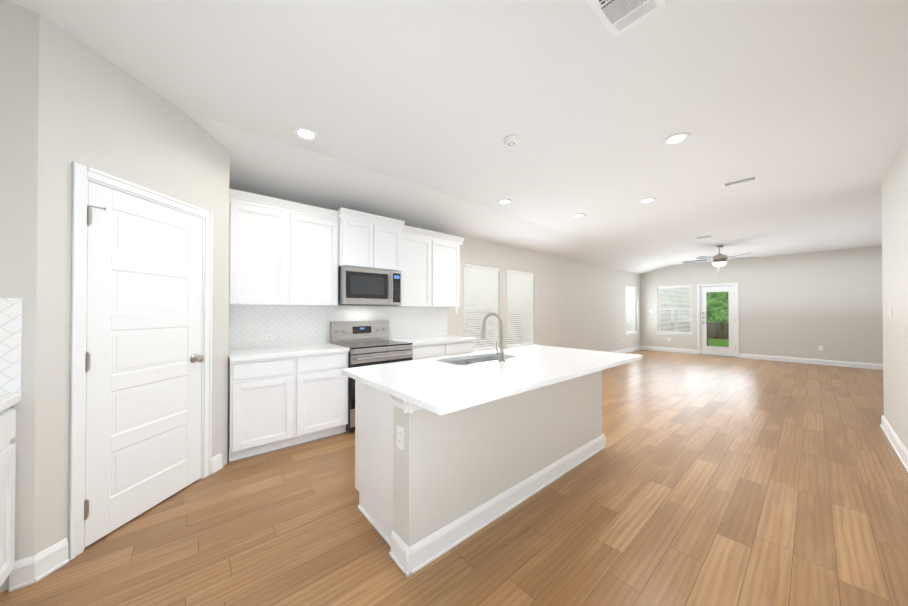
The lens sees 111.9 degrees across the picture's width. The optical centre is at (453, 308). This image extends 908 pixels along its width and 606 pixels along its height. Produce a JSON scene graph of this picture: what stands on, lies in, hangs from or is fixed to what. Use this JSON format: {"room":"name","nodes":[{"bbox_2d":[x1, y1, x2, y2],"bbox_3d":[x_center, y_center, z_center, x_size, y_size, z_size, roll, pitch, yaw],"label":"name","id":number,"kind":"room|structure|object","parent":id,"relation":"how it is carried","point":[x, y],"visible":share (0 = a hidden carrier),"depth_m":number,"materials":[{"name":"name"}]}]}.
{"room":"kitchen","nodes":[
{"label":"kitchen","id":0,"kind":"room"},
{"bbox_2d":[0,0,39,592],"bbox_3d":[-2.318,-0.178,1.331,0.640,3.000,0.100,0,-1,-41],"label":"wall","id":1,"kind":"structure","parent":0,"point":[19,67],"depth_m":1.47,"materials":[{"name":"white paint"}]},
{"bbox_2d":[0,298,22,394],"bbox_3d":[-2.296,0.176,1.275,0.596,0.452,0.008,0,-1,-41],"label":"backsplash","id":2,"kind":"structure","parent":1,"relation":"attached to","point":[11,311],"depth_m":1.45,"materials":[{"name":"tile"}]},
{"bbox_2d":[34,14,228,554],"bbox_3d":[-2.047,-0.167,2.083,0.100,3.010,1.160,0,0,4],"label":"wall","id":3,"kind":"structure","parent":0,"point":[98,111],"depth_m":1.66,"materials":[{"name":"white paint"}]},
{"bbox_2d":[68,162,212,559],"bbox_3d":[-2.015,0.275,2.049,0.168,2.106,0.854,0,0,4],"label":"pantry door","id":4,"kind":"structure","parent":3,"relation":"in","point":[140,418],"depth_m":1.93,"materials":[{"name":"white paint"}]},
{"bbox_2d":[229,187,640,351],"bbox_3d":[1.446,-0.137,6.393,13.220,3.000,0.140,0,-1,-41],"label":"wall","id":5,"kind":"structure","parent":0,"point":[578,305],"depth_m":7.29,"materials":[{"name":"white paint"}]},
{"bbox_2d":[229,189,296,305],"bbox_3d":[-1.980,-0.569,3.156,0.579,1.068,0.322,0,-1,-41],"label":"upper cabinet","id":6,"kind":"object","parent":5,"relation":"attached to","point":[284,253],"depth_m":3.03,"materials":[{"name":"white paint"}]},
{"bbox_2d":[293,203,337,305],"bbox_3d":[-1.647,-0.567,3.440,0.597,1.068,0.322,0,-1,-41],"label":"upper cabinet","id":7,"kind":"object","parent":5,"relation":"attached to","point":[317,271],"depth_m":3.36,"materials":[{"name":"white paint"}]},
{"bbox_2d":[228,305,446,349],"bbox_3d":[-1.210,0.192,4.020,2.898,0.464,0.008,0,-1,-41],"label":"tile backsplash","id":8,"kind":"structure","parent":5,"relation":"attached to","point":[248,325],"depth_m":3.61,"materials":[{"name":"white tile"}]},
{"bbox_2d":[261,334,272,340],"bbox_3d":[-2.018,0.308,3.316,0.115,0.070,0.007,0,-1,-41],"label":"outlet","id":9,"kind":"object","parent":8,"relation":"attached to","point":[264,337],"visible":1,"depth_m":3.31,"materials":[{"name":"white plastic"}]},
{"bbox_2d":[337,209,404,272],"bbox_3d":[-1.099,-0.806,3.865,0.785,0.642,0.392,0,-1,-41],"label":"upper cabinet","id":10,"kind":"object","parent":5,"relation":"attached to","point":[364,240],"depth_m":3.68,"materials":[{"name":"white paint"}]},
{"bbox_2d":[338,266,400,305],"bbox_3d":[-1.076,-0.262,3.834,0.762,0.438,0.463,0,-1,-41],"label":"microwave","id":11,"kind":"object","parent":10,"relation":"attached to","point":[367,286],"visible":0.98,"depth_m":3.65,"materials":[{"name":"silver metal"}]},
{"bbox_2d":[387,226,436,306],"bbox_3d":[-0.592,-0.559,4.343,0.606,1.068,0.322,0,-1,-41],"label":"upper cabinet","id":12,"kind":"object","parent":5,"relation":"attached to","point":[419,279],"depth_m":4.24,"materials":[{"name":"white paint"}]},
{"bbox_2d":[437,233,460,306],"bbox_3d":[-0.240,-0.557,4.644,0.620,1.068,0.322,0,-1,-41],"label":"upper cabinet","id":13,"kind":"object","parent":5,"relation":"attached to","point":[448,246],"depth_m":4.58,"materials":[{"name":"white paint"}]},
{"bbox_2d":[464,263,499,352],"bbox_3d":[0.493,0.030,5.544,0.990,1.603,0.159,0,-1,-41],"label":"window","id":14,"kind":"structure","parent":5,"relation":"in","point":[483,280],"depth_m":5.52,"materials":[{"name":"white plastic"}]},
{"bbox_2d":[506,269,536,348],"bbox_3d":[1.344,0.036,6.272,0.990,1.603,0.159,0,-1,-41],"label":"window","id":15,"kind":"structure","parent":5,"relation":"in","point":[519,283],"depth_m":6.25,"materials":[{"name":"white plastic"}]},
{"bbox_2d":[612,346,641,352],"bbox_3d":[3.172,1.312,7.748,8.539,0.125,0.025,0,-1,-41],"label":"baseboard","id":16,"kind":"structure","parent":5,"relation":"attached to","point":[631,349],"depth_m":9.81,"materials":[{"name":"white paint"}]},
{"bbox_2d":[626,286,637,335],"bbox_3d":[5.759,0.066,10.048,0.990,1.603,0.159,0,-1,-41],"label":"window","id":17,"kind":"structure","parent":5,"relation":"in","point":[630,302],"depth_m":10.06,"materials":[{"name":"white plastic"}]},
{"bbox_2d":[0,349,907,605],"bbox_3d":[3.805,1.401,3.622,13.540,0.120,7.720,0,-1,-41],"label":"floor","id":18,"kind":"structure","parent":0,"point":[705,480],"depth_m":1.89,"materials":[{"name":"brown wood"}]},
{"bbox_2d":[0,393,20,586],"bbox_3d":[-2.138,0.861,1.084,0.598,0.920,0.493,0,-1,-41],"label":"base cabinet","id":19,"kind":"object","parent":18,"relation":"on","point":[7,478],"visible":1,"depth_m":1.40,"materials":[{"name":"white paint"}]},
{"bbox_2d":[228,355,303,461],"bbox_3d":[-1.884,0.896,3.032,0.579,0.880,0.616,0,-1,-41],"label":"base cabinet","id":20,"kind":"object","parent":18,"relation":"on","point":[280,397],"depth_m":2.79,"materials":[{"name":"white paint"}]},
{"bbox_2d":[228,343,349,362],"bbox_3d":[-1.711,0.437,3.176,1.037,0.040,0.632,0,-1,-41],"label":"countertop","id":21,"kind":"structure","parent":20,"relation":"on","point":[240,355],"depth_m":3.00,"materials":[{"name":"white stone"}]},
{"bbox_2d":[304,351,349,442],"bbox_3d":[-1.550,0.898,3.318,0.601,0.880,0.616,0,-1,-41],"label":"base cabinet","id":22,"kind":"object","parent":18,"relation":"on","point":[325,387],"depth_m":3.13,"materials":[{"name":"white paint"}]},
{"bbox_2d":[330,320,412,431],"bbox_3d":[-0.989,0.749,3.724,0.770,1.185,0.716,0,-1,-41],"label":"range","id":23,"kind":"object","parent":18,"relation":"on","point":[367,343],"visible":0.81,"depth_m":3.67,"materials":[{"name":"silver metal"}]},
{"bbox_2d":[411,343,451,359],"bbox_3d":[-0.498,0.906,4.218,0.610,0.880,0.616,0,-1,-41],"label":"base cabinet","id":24,"kind":"object","parent":18,"relation":"on","point":[433,350],"depth_m":4.01,"materials":[{"name":"white paint"}]},
{"bbox_2d":[389,335,471,346],"bbox_3d":[-0.307,0.447,4.378,1.107,0.040,0.632,0,-1,-41],"label":"countertop","id":25,"kind":"structure","parent":24,"relation":"on","point":[423,341],"depth_m":4.23,"materials":[{"name":"white stone"}]},
{"bbox_2d":[452,339,475,354],"bbox_3d":[-0.145,0.908,4.520,0.620,0.880,0.616,0,-1,-41],"label":"base cabinet","id":26,"kind":"object","parent":18,"relation":"on","point":[457,348],"depth_m":4.35,"materials":[{"name":"white paint"}]},
{"bbox_2d":[348,368,607,576],"bbox_3d":[0.355,0.887,2.540,2.243,0.889,0.824,0,-1,-41],"label":"kitchen island","id":27,"kind":"object","parent":18,"relation":"on","point":[451,451],"depth_m":1.87,"materials":[{"name":"white paint"}]},
{"bbox_2d":[341,345,642,415],"bbox_3d":[0.452,0.426,2.395,2.271,0.030,1.096,0,-1,-41],"label":"island countertop","id":28,"kind":"structure","parent":27,"relation":"on","point":[440,387],"depth_m":1.92,"materials":[{"name":"white stone"}]},
{"bbox_2d":[449,356,496,363],"bbox_3d":[0.203,0.531,2.548,0.692,0.202,0.342,0,-1,-41],"label":"sink","id":29,"kind":"object","parent":28,"relation":"in","point":[468,359],"depth_m":2.70,"materials":[{"name":"silver metal"}]},
{"bbox_2d":[481,312,508,359],"bbox_3d":[0.292,0.220,2.453,0.111,0.382,0.246,0,-1,-41],"label":"faucet","id":30,"kind":"object","parent":28,"relation":"on","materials":[{"name":"silver metal"}]},
{"bbox_2d":[7,0,907,273],"bbox_3d":[3.854,-1.364,3.587,13.540,0.391,7.770,0,-1,-41],"label":"ceiling","id":31,"kind":"structure","parent":0,"point":[414,113],"depth_m":2.23,"materials":[{"name":"white paint"}]},
{"bbox_2d":[293,127,318,140],"bbox_3d":[-1.224,-1.444,2.540,0.196,0.007,0.196,0,-1,-41],"label":"recessed light","id":32,"kind":"object","parent":31,"relation":"in","point":[305,133],"visible":1,"depth_m":2.53,"materials":[{"name":"white paint"}]},
{"bbox_2d":[497,199,511,203],"bbox_3d":[0.679,-1.431,4.115,0.196,0.007,0.196,0,-1,-41],"label":"recessed light","id":33,"kind":"object","parent":31,"relation":"in","point":[504,201],"visible":1,"depth_m":4.10,"materials":[{"name":"white paint"}]},
{"bbox_2d":[504,135,518,145],"bbox_3d":[0.492,-1.428,2.626,0.132,0.038,0.132,0,-1,-41],"label":"smoke detector","id":34,"kind":"object","parent":31,"relation":"attached to","point":[511,140],"visible":1,"depth_m":2.59,"materials":[{"name":"white plastic"}]},
{"bbox_2d":[572,214,585,217],"bbox_3d":[1.917,-1.426,4.714,0.196,0.007,0.196,0,-1,-41],"label":"recessed light","id":35,"kind":"object","parent":31,"relation":"in","point":[578,215],"visible":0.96,"depth_m":4.70,"materials":[{"name":"white paint"}]},
{"bbox_2d":[586,0,666,37],"bbox_3d":[0.814,-1.447,1.449,0.320,0.018,0.242,0,-1,-41],"label":"ceiling vent","id":36,"kind":"object","parent":31,"relation":"in","point":[617,17],"visible":1,"depth_m":1.49,"materials":[{"name":"white metal"}]},
{"bbox_2d":[639,198,655,202],"bbox_3d":[2.562,-1.432,4.068,0.196,0.007,0.196,0,-1,-41],"label":"recessed light","id":37,"kind":"object","parent":31,"relation":"in","point":[646,200],"visible":1,"depth_m":4.06,"materials":[{"name":"white paint"}]},
{"bbox_2d":[662,132,690,145],"bbox_3d":[1.895,-1.443,2.616,0.196,0.007,0.196,0,-1,-41],"label":"recessed light","id":38,"kind":"object","parent":31,"relation":"in","point":[675,139],"visible":1,"depth_m":2.60,"materials":[{"name":"white paint"}]},
{"bbox_2d":[694,235,713,238],"bbox_3d":[4.949,-1.411,6.084,0.150,0.016,0.300,0,-1,-41],"label":"ceiling vent","id":39,"kind":"object","parent":31,"relation":"in","point":[704,237],"visible":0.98,"depth_m":6.06,"materials":[{"name":"white metal"}]},
{"bbox_2d":[682,245,758,266],"bbox_3d":[5.909,-1.045,6.893,1.324,0.736,1.290,0,-1,-41],"label":"ceiling fan","id":40,"kind":"object","parent":31,"relation":"hanging from","point":[719,259],"visible":1,"depth_m":6.77,"materials":[{"name":"silver metal"}]},
{"bbox_2d":[721,175,758,186],"bbox_3d":[3.235,-1.432,3.473,0.150,0.016,0.300,0,-1,-41],"label":"ceiling vent","id":41,"kind":"object","parent":31,"relation":"in","point":[741,181],"visible":1,"depth_m":3.45,"materials":[{"name":"white metal"}]},
{"bbox_2d":[640,245,882,363],"bbox_3d":[8.827,-0.120,7.824,0.140,3.010,7.560,0,-1,-41],"label":"wall","id":42,"kind":"structure","parent":0,"point":[803,305],"depth_m":7.81,"materials":[{"name":"white paint"}]},
{"bbox_2d":[642,346,696,353],"bbox_3d":[6.917,1.329,9.917,0.025,0.125,1.498,0,-1,-41],"label":"baseboard","id":43,"kind":"structure","parent":42,"relation":"attached to","point":[689,351],"depth_m":9.87,"materials":[{"name":"white paint"}]},
{"bbox_2d":[656,285,692,336],"bbox_3d":[7.070,0.064,9.840,0.159,1.603,0.990,0,-1,-41],"label":"window","id":44,"kind":"structure","parent":42,"relation":"in","point":[674,332],"depth_m":9.81,"materials":[{"name":"white plastic"}]},
{"bbox_2d":[697,282,738,357],"bbox_3d":[7.762,0.323,9.036,0.179,2.122,0.932,0,-1,-41],"label":"patio door","id":45,"kind":"structure","parent":42,"relation":"in","point":[732,349],"depth_m":8.99,"materials":[{"name":"white paint"}]},
{"bbox_2d":[739,353,882,369],"bbox_3d":[9.557,1.304,6.831,0.025,0.125,4.720,0,-1,-41],"label":"baseboard","id":46,"kind":"structure","parent":42,"relation":"attached to","point":[750,356],"depth_m":7.57,"materials":[{"name":"white paint"}]},
{"bbox_2d":[881,133,907,450],"bbox_3d":[2.133,-0.180,1.066,7.340,3.000,0.120,0,-1,-41],"label":"wall","id":47,"kind":"structure","parent":0,"point":[894,197],"depth_m":2.92,"materials":[{"name":"white paint"}]},
{"bbox_2d":[880,415,907,471],"bbox_3d":[2.149,1.259,1.164,7.225,0.125,0.025,0,-1,-41],"label":"baseboard","id":48,"kind":"structure","parent":47,"relation":"attached to","point":[896,443],"depth_m":2.90,"materials":[{"name":"white paint"}]},
{"label":"outside","id":49,"kind":"structure","parent":0,"visible":0},
{"bbox_2d":[708,338,728,346],"bbox_3d":[16.496,2.001,17.288,72.000,0.800,85.000,0,-1,-41],"label":"ground","id":50,"kind":"structure","parent":49,"point":[714,342],"depth_m":20.13,"materials":[{"name":"green plant"}]},
{"bbox_2d":[464,298,728,347],"bbox_3d":[3.495,0.888,9.466,42.060,2.500,70.000,0,-1,-41],"label":"fence","id":51,"kind":"object","parent":50,"relation":"on","point":[719,335],"depth_m":22.60,"materials":[{"name":"brown wood"}]},
{"bbox_2d":[660,289,671,305],"bbox_3d":[19.110,-2.087,27.741,6.080,8.743,6.302,0,-1,-41],"label":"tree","id":52,"kind":"object","parent":50,"relation":"on","point":[664,299],"depth_m":26.07,"materials":[{"name":"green plant"}]},
{"bbox_2d":[663,288,728,345],"bbox_3d":[12.776,-0.534,16.035,3.872,5.449,3.033,0,-1,-41],"label":"tree","id":53,"kind":"object","parent":50,"relation":"on","point":[715,301],"depth_m":15.32,"materials":[{"name":"green plant"}]},
{"bbox_2d":[707,307,728,322],"bbox_3d":[23.442,-1.348,24.765,6.539,7.218,6.554,0,-1,-41],"label":"tree","id":54,"kind":"object","parent":50,"relation":"on","point":[718,315],"depth_m":24.02,"materials":[{"name":"green plant"}]},
{"bbox_3d":[8.378,1.790,11.004,3.310,0.720,8.000,0,-1,-41],"label":"patio slab","id":55,"kind":"object","parent":50,"relation":"on","visible":0},
{"bbox_2d":[674,288,678,328],"bbox_3d":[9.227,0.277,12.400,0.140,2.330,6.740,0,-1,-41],"label":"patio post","id":56,"kind":"object","parent":55,"relation":"on","point":[676,310],"depth_m":12.51,"materials":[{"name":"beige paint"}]}
]}

